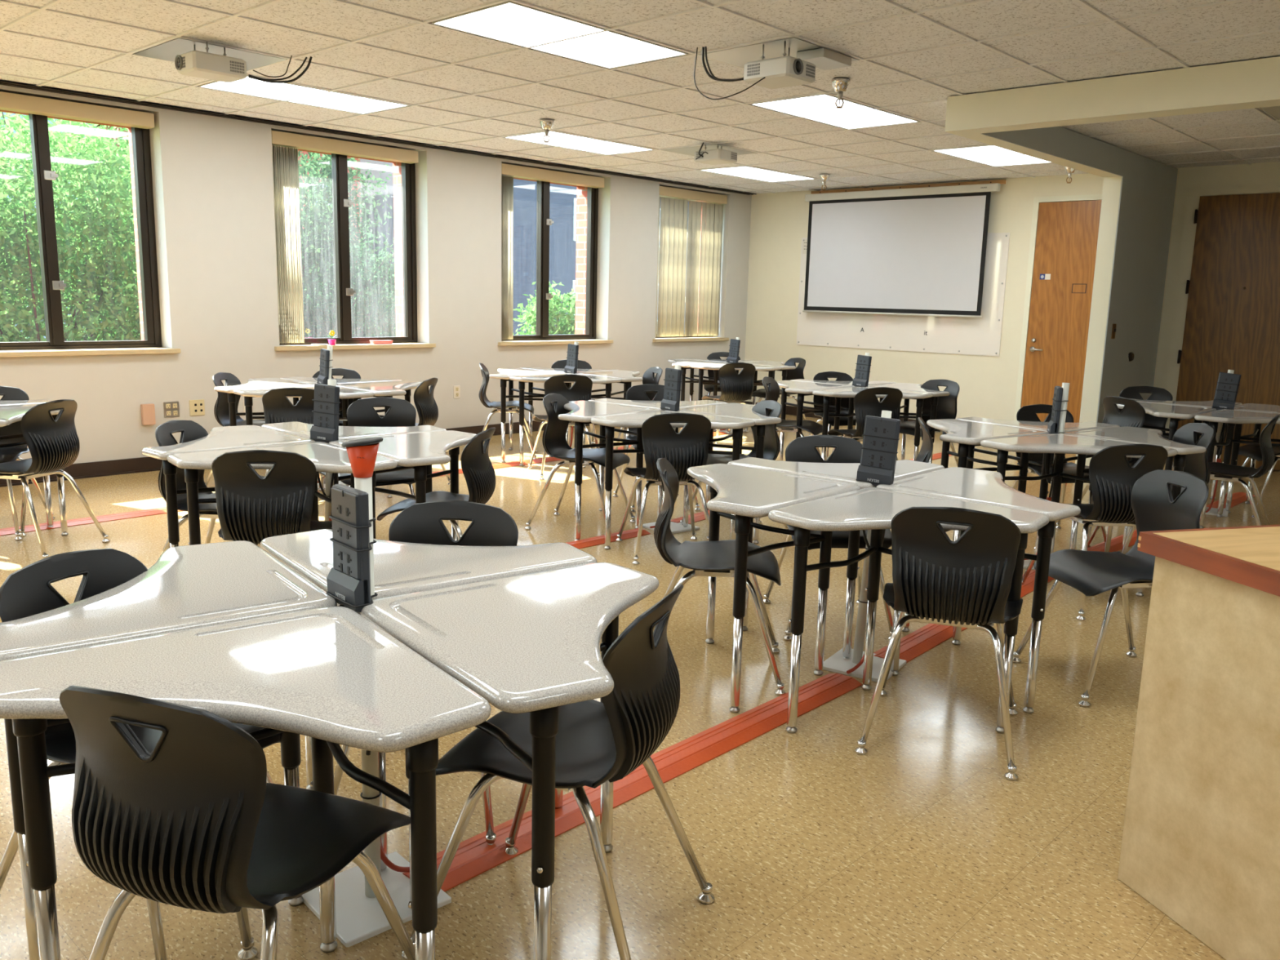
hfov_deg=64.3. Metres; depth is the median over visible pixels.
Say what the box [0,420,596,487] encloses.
baseboard
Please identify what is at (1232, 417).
student desk
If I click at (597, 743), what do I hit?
chair
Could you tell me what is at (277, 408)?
chair
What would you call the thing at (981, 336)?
whiteboard
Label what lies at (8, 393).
chair
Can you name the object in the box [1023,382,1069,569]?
pole
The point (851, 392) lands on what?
student desk
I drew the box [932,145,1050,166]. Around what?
recessed light
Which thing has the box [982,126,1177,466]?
wall
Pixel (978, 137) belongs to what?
beam
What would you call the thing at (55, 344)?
window
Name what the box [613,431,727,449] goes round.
cord cover
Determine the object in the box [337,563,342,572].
socket
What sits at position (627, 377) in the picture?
student desk
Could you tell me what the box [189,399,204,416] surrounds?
outlet
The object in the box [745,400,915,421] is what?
baseboard
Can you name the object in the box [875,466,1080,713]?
student desk
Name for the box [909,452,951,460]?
cord cover
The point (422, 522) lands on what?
chair
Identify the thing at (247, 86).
recessed light
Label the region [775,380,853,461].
student desk
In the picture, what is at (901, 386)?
student desk
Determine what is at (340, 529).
socket
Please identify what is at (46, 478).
student desk
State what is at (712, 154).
projector
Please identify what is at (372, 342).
case
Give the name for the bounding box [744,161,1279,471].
wall
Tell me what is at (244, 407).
wall socket
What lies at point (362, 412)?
chair
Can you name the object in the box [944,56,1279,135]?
beam
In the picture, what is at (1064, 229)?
door
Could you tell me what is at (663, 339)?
window
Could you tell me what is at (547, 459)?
cord cover
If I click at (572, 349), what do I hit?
pole
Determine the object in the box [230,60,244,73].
vent grille
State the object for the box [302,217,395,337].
leafy tree
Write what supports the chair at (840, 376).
on the floor
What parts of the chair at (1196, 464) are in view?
leg, leg, backrest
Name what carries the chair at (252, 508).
on the floor
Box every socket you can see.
[163,400,179,417]
[173,403,177,408]
[173,410,177,415]
[243,397,253,412]
[336,505,341,513]
[337,527,342,536]
[337,551,342,559]
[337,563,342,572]
[345,507,350,515]
[346,530,351,538]
[346,554,351,563]
[346,566,351,574]
[453,385,460,398]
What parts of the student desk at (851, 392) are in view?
leg, leg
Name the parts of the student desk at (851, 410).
leg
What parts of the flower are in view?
pot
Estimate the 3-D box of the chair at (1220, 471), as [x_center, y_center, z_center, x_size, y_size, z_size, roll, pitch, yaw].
[3.409,-0.016,5.899,0.532,0.764,0.463,8,12,34]
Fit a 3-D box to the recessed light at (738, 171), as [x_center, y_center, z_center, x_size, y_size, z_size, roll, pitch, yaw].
[1.180,-3.030,10.088,0.582,0.008,1.191,11,14,42]
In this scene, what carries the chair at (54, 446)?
on the floor
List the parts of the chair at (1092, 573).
leg, seat, leg, leg, backrest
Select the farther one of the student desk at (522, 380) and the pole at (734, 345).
the pole at (734, 345)
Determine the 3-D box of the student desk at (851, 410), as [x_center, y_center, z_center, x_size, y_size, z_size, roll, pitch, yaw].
[1.628,-0.455,8.276,0.657,0.700,0.657,11,14,42]
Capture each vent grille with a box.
[182,56,185,68]
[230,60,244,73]
[730,152,737,159]
[746,62,759,76]
[805,63,815,78]
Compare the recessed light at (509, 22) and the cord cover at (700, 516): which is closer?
the recessed light at (509, 22)
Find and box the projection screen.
[802,182,1000,317]
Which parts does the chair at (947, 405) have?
seat, backrest, leg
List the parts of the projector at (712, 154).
mounting plate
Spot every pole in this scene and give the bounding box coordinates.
[309,379,340,606]
[316,346,349,489]
[564,342,578,447]
[642,364,699,533]
[715,337,746,433]
[852,352,871,429]
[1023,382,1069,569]
[1204,369,1241,516]
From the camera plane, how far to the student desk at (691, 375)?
10.71 m
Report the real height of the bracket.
0.080 m
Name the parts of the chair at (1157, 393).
backrest, seat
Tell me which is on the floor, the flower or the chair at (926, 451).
the chair at (926, 451)
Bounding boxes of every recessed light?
[198,75,408,114]
[430,0,688,68]
[503,130,653,155]
[699,166,813,182]
[750,93,919,128]
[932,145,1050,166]
[1257,106,1279,119]
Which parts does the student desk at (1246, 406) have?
leg, leg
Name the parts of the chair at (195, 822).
leg, backrest, leg, leg, seat, leg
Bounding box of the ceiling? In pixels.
[0,0,1279,193]
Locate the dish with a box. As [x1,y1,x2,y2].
[311,343,327,345]
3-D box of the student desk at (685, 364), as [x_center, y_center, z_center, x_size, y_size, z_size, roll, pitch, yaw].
[0.424,-0.844,10.272,0.657,0.700,0.657,11,14,42]
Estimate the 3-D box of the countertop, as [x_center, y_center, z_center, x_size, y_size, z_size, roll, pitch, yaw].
[1.657,0.264,1.647,0.668,0.044,1.548,-2,11,-16]
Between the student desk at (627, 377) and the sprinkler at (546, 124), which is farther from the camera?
the student desk at (627, 377)
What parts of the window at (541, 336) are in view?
sill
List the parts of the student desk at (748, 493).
leg, leg, leg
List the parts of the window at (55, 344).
sill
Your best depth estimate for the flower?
8.30 m
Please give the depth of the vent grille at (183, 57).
5.15 m
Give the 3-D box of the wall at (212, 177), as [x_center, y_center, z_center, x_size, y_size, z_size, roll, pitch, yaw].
[-3.289,-1.413,7.569,0.240,2.597,13.582,11,14,42]
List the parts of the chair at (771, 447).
leg, seat, backrest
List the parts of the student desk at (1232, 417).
leg, leg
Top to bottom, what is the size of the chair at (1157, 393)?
0.764 m
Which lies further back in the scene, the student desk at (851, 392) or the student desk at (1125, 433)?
the student desk at (851, 392)
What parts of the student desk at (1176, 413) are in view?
leg, leg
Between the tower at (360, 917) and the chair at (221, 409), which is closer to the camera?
the tower at (360, 917)
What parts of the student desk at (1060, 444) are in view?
leg, leg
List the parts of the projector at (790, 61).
mounting rod, mounting plate, mounting rod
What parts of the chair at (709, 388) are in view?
seat, backrest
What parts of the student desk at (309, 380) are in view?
leg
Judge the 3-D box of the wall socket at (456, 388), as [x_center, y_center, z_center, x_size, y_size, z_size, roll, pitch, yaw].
[-1.669,-0.803,9.283,0.010,0.116,0.072,11,14,42]
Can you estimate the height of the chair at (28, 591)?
0.764 m
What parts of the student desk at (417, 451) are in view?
leg, leg, leg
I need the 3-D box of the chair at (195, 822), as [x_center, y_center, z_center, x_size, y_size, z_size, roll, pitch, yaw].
[-0.662,0.642,1.690,0.463,0.764,0.532,5,11,18]
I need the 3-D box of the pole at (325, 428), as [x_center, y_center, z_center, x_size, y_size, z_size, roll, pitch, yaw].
[-1.348,0.044,4.386,0.250,0.952,0.276,6,11,24]
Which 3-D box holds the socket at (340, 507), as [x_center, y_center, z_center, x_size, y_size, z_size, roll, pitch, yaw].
[-0.618,0.059,2.087,0.001,0.017,0.018,-8,14,-41]
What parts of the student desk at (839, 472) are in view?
leg, leg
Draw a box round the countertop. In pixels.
[1137,524,1279,596]
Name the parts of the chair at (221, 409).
leg, backrest, seat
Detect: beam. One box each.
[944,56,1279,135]
[959,133,1119,177]
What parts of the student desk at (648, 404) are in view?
leg, leg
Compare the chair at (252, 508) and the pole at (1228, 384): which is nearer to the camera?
the chair at (252, 508)
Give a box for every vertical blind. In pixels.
[0,91,154,128]
[271,130,418,343]
[501,163,604,339]
[655,186,727,337]
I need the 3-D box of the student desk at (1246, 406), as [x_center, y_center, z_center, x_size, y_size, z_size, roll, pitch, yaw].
[4.279,-0.119,6.773,0.657,0.700,0.657,11,14,42]
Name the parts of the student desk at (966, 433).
leg, leg, leg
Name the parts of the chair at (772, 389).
backrest, seat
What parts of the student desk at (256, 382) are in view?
leg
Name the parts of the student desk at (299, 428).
leg, leg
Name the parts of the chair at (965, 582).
leg, leg, seat, backrest, leg, leg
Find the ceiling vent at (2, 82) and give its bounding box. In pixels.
[0,80,755,195]
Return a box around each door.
[1013,194,1102,422]
[1164,185,1279,471]
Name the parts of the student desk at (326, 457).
leg, leg, leg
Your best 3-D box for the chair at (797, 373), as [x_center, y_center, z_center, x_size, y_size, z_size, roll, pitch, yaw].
[1.408,-0.845,10.228,0.532,0.764,0.463,-3,11,-25]
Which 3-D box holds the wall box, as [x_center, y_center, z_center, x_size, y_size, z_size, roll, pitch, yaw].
[-3.526,-0.470,7.298,0.035,0.150,0.085,11,14,42]
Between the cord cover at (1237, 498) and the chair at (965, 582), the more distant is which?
the cord cover at (1237, 498)
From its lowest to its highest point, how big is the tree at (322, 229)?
7.856 m
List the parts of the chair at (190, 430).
leg, backrest, seat, leg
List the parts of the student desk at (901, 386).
leg, leg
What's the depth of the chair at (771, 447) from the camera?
5.84 m
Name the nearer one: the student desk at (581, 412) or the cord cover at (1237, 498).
the student desk at (581, 412)
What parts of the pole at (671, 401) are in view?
plate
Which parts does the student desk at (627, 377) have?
leg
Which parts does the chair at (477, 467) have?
seat, leg, backrest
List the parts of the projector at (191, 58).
mounting rod, mounting plate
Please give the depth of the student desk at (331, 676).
1.67 m
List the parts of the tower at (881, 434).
extension cord, plate, strip cord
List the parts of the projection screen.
casing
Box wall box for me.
[140,403,155,425]
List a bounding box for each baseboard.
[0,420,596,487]
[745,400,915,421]
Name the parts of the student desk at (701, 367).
leg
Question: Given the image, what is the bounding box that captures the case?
[369,340,392,344]
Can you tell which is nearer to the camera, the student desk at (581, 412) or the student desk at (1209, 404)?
the student desk at (581, 412)
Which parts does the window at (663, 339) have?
sill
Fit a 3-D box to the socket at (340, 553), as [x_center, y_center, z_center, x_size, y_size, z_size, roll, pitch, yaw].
[-0.620,0.156,2.105,0.001,0.017,0.018,-8,14,-41]
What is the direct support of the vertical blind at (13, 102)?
attached to the window at (55, 344)
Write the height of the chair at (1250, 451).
0.764 m
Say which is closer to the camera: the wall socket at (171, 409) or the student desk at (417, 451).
the student desk at (417, 451)
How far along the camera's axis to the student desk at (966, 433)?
5.23 m
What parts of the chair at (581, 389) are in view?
leg, leg, seat, backrest, leg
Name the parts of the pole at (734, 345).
plate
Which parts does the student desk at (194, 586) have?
leg, leg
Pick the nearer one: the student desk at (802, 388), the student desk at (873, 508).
the student desk at (873, 508)
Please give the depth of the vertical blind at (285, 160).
8.00 m
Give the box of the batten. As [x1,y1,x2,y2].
[810,179,1005,194]
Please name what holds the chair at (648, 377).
on the floor
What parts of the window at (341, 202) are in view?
sill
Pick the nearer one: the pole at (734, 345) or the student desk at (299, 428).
the student desk at (299, 428)
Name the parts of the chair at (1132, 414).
leg, backrest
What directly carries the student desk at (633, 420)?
on the floor
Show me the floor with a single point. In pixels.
(919, 845)
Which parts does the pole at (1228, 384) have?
extension cord, plate, strip cord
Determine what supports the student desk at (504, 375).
on the floor
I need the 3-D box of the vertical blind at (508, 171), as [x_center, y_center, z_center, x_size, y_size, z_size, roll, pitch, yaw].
[-0.874,-2.193,9.971,0.120,1.603,1.335,11,14,42]
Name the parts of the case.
lid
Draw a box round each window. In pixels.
[0,113,181,357]
[274,153,435,351]
[497,180,613,346]
[653,203,728,342]
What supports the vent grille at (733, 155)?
attached to the projector at (712, 154)
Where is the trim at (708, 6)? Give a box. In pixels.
[0,0,1279,193]
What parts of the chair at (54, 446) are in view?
seat, leg, leg, backrest, leg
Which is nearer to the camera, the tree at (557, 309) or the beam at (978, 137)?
the beam at (978, 137)
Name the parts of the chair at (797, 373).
seat, backrest, leg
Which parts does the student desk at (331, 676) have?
leg, leg, leg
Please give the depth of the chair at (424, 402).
6.76 m
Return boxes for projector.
[132,37,312,83]
[662,142,758,164]
[693,36,858,99]
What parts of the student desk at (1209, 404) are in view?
leg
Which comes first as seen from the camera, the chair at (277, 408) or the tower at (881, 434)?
the tower at (881, 434)
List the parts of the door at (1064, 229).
handle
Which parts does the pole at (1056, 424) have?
plate, strip cord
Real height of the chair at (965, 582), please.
0.764 m
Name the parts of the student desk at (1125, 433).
leg, leg, leg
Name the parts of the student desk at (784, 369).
leg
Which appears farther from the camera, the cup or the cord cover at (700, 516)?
the cord cover at (700, 516)
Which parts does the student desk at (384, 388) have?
leg, leg, leg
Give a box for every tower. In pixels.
[302,476,451,947]
[822,410,906,681]
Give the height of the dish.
0.009 m
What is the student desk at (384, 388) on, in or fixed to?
on the floor
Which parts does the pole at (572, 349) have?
extension cord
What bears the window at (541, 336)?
in the wall at (212, 177)
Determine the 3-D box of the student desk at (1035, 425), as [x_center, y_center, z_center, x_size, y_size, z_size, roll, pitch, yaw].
[2.199,0.018,5.727,0.657,0.700,0.657,-6,12,-35]
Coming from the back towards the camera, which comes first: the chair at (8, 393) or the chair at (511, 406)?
the chair at (511, 406)
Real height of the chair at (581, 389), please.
0.764 m
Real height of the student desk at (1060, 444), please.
0.700 m
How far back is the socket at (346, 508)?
2.06 m
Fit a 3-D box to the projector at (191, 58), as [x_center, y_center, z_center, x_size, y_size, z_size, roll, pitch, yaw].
[-2.241,-2.201,5.471,0.754,0.157,0.636,11,14,42]
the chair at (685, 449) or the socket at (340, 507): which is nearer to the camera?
the socket at (340, 507)
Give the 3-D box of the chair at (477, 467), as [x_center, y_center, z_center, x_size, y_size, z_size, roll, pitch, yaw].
[-0.856,0.143,4.433,0.532,0.764,0.463,3,10,9]
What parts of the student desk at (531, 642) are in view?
leg, leg, leg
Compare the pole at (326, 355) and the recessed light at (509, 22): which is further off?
the pole at (326, 355)
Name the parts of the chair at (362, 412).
seat, backrest, leg, leg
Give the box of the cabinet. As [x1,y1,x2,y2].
[1117,555,1279,959]
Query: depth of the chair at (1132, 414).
6.65 m
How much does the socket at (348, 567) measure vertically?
0.017 m
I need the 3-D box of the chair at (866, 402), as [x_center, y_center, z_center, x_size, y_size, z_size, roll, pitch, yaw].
[1.596,-0.294,7.199,0.463,0.764,0.532,-1,11,-14]
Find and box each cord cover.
[0,490,319,535]
[402,673,862,892]
[431,457,560,476]
[566,528,650,548]
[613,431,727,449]
[671,510,709,524]
[873,569,1053,662]
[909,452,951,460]
[1087,515,1205,551]
[1206,492,1255,508]
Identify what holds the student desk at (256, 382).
on the floor
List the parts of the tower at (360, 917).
strip cord, plate, extension cord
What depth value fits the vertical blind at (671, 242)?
11.47 m
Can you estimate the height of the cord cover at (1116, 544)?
0.017 m
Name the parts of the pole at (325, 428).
strip cord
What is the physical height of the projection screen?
1.297 m
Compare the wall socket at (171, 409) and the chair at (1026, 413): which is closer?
the chair at (1026, 413)
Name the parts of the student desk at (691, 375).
leg, leg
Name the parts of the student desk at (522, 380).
leg, leg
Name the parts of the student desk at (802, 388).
leg, leg, leg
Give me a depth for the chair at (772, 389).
7.59 m
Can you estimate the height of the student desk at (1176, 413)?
0.700 m
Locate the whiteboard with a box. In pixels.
[796,232,1009,356]
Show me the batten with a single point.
(999, 181)
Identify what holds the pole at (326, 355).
on the floor
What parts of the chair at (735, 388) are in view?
leg, seat, backrest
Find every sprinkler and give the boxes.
[539,119,554,142]
[819,173,830,190]
[831,78,850,108]
[1064,166,1075,183]
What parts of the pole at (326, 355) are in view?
plate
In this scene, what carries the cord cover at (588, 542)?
on the floor
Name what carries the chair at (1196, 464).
on the floor
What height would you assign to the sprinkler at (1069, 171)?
0.150 m
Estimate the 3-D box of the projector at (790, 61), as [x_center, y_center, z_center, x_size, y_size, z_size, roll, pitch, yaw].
[0.661,-2.016,5.155,0.595,0.266,0.726,11,14,42]
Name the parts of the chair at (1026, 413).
leg, backrest, seat, leg, leg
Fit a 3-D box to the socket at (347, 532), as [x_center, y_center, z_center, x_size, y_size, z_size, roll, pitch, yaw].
[-0.592,0.113,2.066,0.001,0.017,0.018,-8,14,-42]
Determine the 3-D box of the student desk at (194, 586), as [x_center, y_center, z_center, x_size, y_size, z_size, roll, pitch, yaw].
[-1.078,0.569,2.221,0.657,0.700,0.657,-6,13,-37]
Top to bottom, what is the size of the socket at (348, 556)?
0.017 m
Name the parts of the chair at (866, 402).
seat, backrest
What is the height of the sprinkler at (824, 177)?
0.150 m
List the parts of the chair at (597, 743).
leg, leg, seat, leg, backrest, leg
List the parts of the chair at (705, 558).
backrest, leg, leg, seat, leg, leg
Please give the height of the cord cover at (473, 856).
0.017 m
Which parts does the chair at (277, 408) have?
backrest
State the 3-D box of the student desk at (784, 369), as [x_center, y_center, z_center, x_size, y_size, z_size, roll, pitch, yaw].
[1.370,-0.828,10.309,0.657,0.700,0.657,11,14,42]
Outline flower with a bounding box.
[328,330,336,345]
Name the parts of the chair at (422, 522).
leg, backrest, leg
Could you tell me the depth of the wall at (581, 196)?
9.15 m
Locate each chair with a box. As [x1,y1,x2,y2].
[0,386,55,540]
[0,399,110,558]
[0,548,279,959]
[59,685,415,959]
[155,420,218,555]
[204,372,265,485]
[211,449,332,547]
[262,387,314,476]
[311,368,360,426]
[333,500,518,844]
[338,396,416,495]
[376,426,495,539]
[401,584,715,959]
[413,377,449,485]
[479,362,537,458]
[524,393,635,533]
[527,374,599,479]
[551,360,597,448]
[597,366,662,449]
[613,383,700,512]
[615,413,711,564]
[653,457,785,695]
[680,400,792,541]
[702,362,755,444]
[703,351,740,395]
[745,357,810,435]
[761,376,822,455]
[763,435,893,640]
[809,371,856,460]
[827,386,902,460]
[854,506,1022,780]
[899,379,959,465]
[915,417,933,462]
[1012,404,1106,549]
[1013,469,1208,706]
[1022,444,1168,621]
[1080,422,1215,554]
[1081,395,1173,499]
[1119,386,1173,470]
[1208,414,1279,525]
[1224,444,1279,518]
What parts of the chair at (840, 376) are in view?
leg, leg, backrest, seat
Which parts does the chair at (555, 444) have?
leg, backrest, leg, seat, leg, leg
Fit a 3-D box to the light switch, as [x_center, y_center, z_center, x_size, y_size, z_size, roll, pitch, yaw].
[3.868,-1.212,8.297,0.018,0.120,0.070,11,14,42]
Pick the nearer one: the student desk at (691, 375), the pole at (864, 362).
the pole at (864, 362)
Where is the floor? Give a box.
[0,414,1279,959]
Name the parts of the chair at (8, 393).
leg, seat, backrest, leg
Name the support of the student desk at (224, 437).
on the floor
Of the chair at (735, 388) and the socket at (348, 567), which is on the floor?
the chair at (735, 388)
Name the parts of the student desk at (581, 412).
leg, leg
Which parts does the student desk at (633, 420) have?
leg, leg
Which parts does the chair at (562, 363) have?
backrest, leg, leg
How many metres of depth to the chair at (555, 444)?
5.90 m
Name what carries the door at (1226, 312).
in the wall at (779, 222)
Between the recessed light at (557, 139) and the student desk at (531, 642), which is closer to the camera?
the student desk at (531, 642)
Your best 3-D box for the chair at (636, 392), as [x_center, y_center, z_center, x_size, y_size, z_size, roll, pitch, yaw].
[0.110,-0.222,6.593,0.463,0.764,0.532,-1,11,-14]
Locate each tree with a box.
[0,112,141,342]
[121,151,395,337]
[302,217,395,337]
[512,280,575,335]
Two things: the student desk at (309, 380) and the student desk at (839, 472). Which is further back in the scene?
the student desk at (309, 380)
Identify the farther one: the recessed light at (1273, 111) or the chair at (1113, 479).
the recessed light at (1273, 111)
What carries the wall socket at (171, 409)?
attached to the wall at (212, 177)
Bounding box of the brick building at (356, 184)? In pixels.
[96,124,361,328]
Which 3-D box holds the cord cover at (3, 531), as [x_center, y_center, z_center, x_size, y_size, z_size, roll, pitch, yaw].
[-3.234,0.243,5.659,0.140,0.017,3.120,11,14,42]
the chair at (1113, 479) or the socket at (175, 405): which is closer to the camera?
the chair at (1113, 479)
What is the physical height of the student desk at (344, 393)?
0.700 m
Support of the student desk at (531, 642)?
on the floor
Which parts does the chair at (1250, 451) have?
leg, seat, leg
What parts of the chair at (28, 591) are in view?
leg, backrest, leg, seat, leg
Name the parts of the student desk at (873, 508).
leg, leg, leg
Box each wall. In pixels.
[0,84,751,463]
[0,109,706,340]
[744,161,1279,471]
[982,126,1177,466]
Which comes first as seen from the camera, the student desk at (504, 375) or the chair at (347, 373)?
the chair at (347, 373)
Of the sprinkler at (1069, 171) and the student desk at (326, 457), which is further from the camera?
the sprinkler at (1069, 171)
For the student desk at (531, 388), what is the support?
on the floor
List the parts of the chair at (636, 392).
leg, leg, seat, backrest, leg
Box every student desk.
[0,399,53,527]
[0,404,68,535]
[0,540,337,959]
[0,606,491,959]
[141,425,315,547]
[167,441,397,545]
[213,377,315,426]
[233,385,373,490]
[259,528,596,871]
[261,421,446,493]
[280,376,401,410]
[328,430,475,540]
[336,380,422,497]
[360,562,659,959]
[488,368,562,462]
[509,373,621,466]
[520,367,618,447]
[558,400,659,540]
[575,370,642,464]
[587,398,727,517]
[591,410,755,549]
[667,359,726,431]
[677,403,781,543]
[685,358,763,404]
[687,463,860,712]
[690,363,781,433]
[727,457,944,658]
[745,360,795,437]
[768,487,1049,733]
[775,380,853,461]
[791,378,895,429]
[812,386,933,460]
[867,382,950,463]
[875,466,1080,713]
[926,418,1048,541]
[955,416,1119,551]
[980,433,1177,596]
[1064,426,1206,553]
[1116,401,1217,470]
[1126,398,1241,498]
[1194,408,1279,528]
[1225,403,1279,513]
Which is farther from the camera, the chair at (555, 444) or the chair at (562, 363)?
the chair at (562, 363)
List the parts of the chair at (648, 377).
leg, backrest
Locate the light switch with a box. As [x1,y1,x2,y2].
[1111,324,1116,338]
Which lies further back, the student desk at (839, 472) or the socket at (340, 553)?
the student desk at (839, 472)
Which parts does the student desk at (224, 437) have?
leg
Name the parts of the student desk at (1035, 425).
leg, leg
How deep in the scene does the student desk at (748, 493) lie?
3.49 m
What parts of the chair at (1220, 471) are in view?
seat, leg, leg, backrest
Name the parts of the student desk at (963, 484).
leg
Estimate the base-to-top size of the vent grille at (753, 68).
0.052 m
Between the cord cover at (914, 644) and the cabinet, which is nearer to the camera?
the cabinet
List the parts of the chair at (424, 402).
backrest, leg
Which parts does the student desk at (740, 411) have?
leg, leg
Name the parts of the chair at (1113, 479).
leg, leg, seat, leg, leg, backrest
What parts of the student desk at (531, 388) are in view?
leg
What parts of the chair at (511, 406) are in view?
backrest, leg, seat, leg, leg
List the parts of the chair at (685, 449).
leg, leg, seat, backrest, leg, leg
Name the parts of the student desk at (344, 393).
leg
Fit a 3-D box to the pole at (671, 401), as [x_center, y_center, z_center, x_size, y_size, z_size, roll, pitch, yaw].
[0.177,-0.187,5.875,0.276,0.952,0.250,-7,13,-39]
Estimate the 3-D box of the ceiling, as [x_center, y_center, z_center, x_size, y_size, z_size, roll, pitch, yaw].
[0.450,-1.974,3.956,10.500,0.052,13.582,11,14,42]
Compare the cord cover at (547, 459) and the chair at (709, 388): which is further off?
the chair at (709, 388)
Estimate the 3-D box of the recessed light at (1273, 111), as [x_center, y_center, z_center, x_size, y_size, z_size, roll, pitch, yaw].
[3.916,-2.217,5.950,0.582,0.008,1.191,11,14,42]
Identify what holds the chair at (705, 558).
on the floor
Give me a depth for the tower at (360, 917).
2.13 m
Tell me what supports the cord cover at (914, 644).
on the floor
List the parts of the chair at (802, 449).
leg, leg, backrest, seat, leg, leg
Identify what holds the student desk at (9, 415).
on the floor
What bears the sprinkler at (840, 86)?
attached to the ceiling
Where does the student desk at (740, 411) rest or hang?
on the floor
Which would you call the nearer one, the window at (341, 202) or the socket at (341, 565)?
the socket at (341, 565)
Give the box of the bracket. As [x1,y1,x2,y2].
[1128,351,1133,361]
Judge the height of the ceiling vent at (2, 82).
0.009 m
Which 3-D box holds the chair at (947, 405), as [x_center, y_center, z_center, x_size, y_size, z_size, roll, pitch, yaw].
[2.149,-0.375,7.720,0.532,0.764,0.463,-6,13,-36]
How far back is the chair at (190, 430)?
4.34 m
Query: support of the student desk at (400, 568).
on the floor
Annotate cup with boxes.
[341,436,382,477]
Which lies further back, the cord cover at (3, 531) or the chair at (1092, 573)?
the cord cover at (3, 531)
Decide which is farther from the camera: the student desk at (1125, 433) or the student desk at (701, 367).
the student desk at (701, 367)
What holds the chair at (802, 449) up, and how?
on the floor
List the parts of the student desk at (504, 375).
leg, leg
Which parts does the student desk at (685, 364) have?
leg, leg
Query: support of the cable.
attached to the projector at (712, 154)

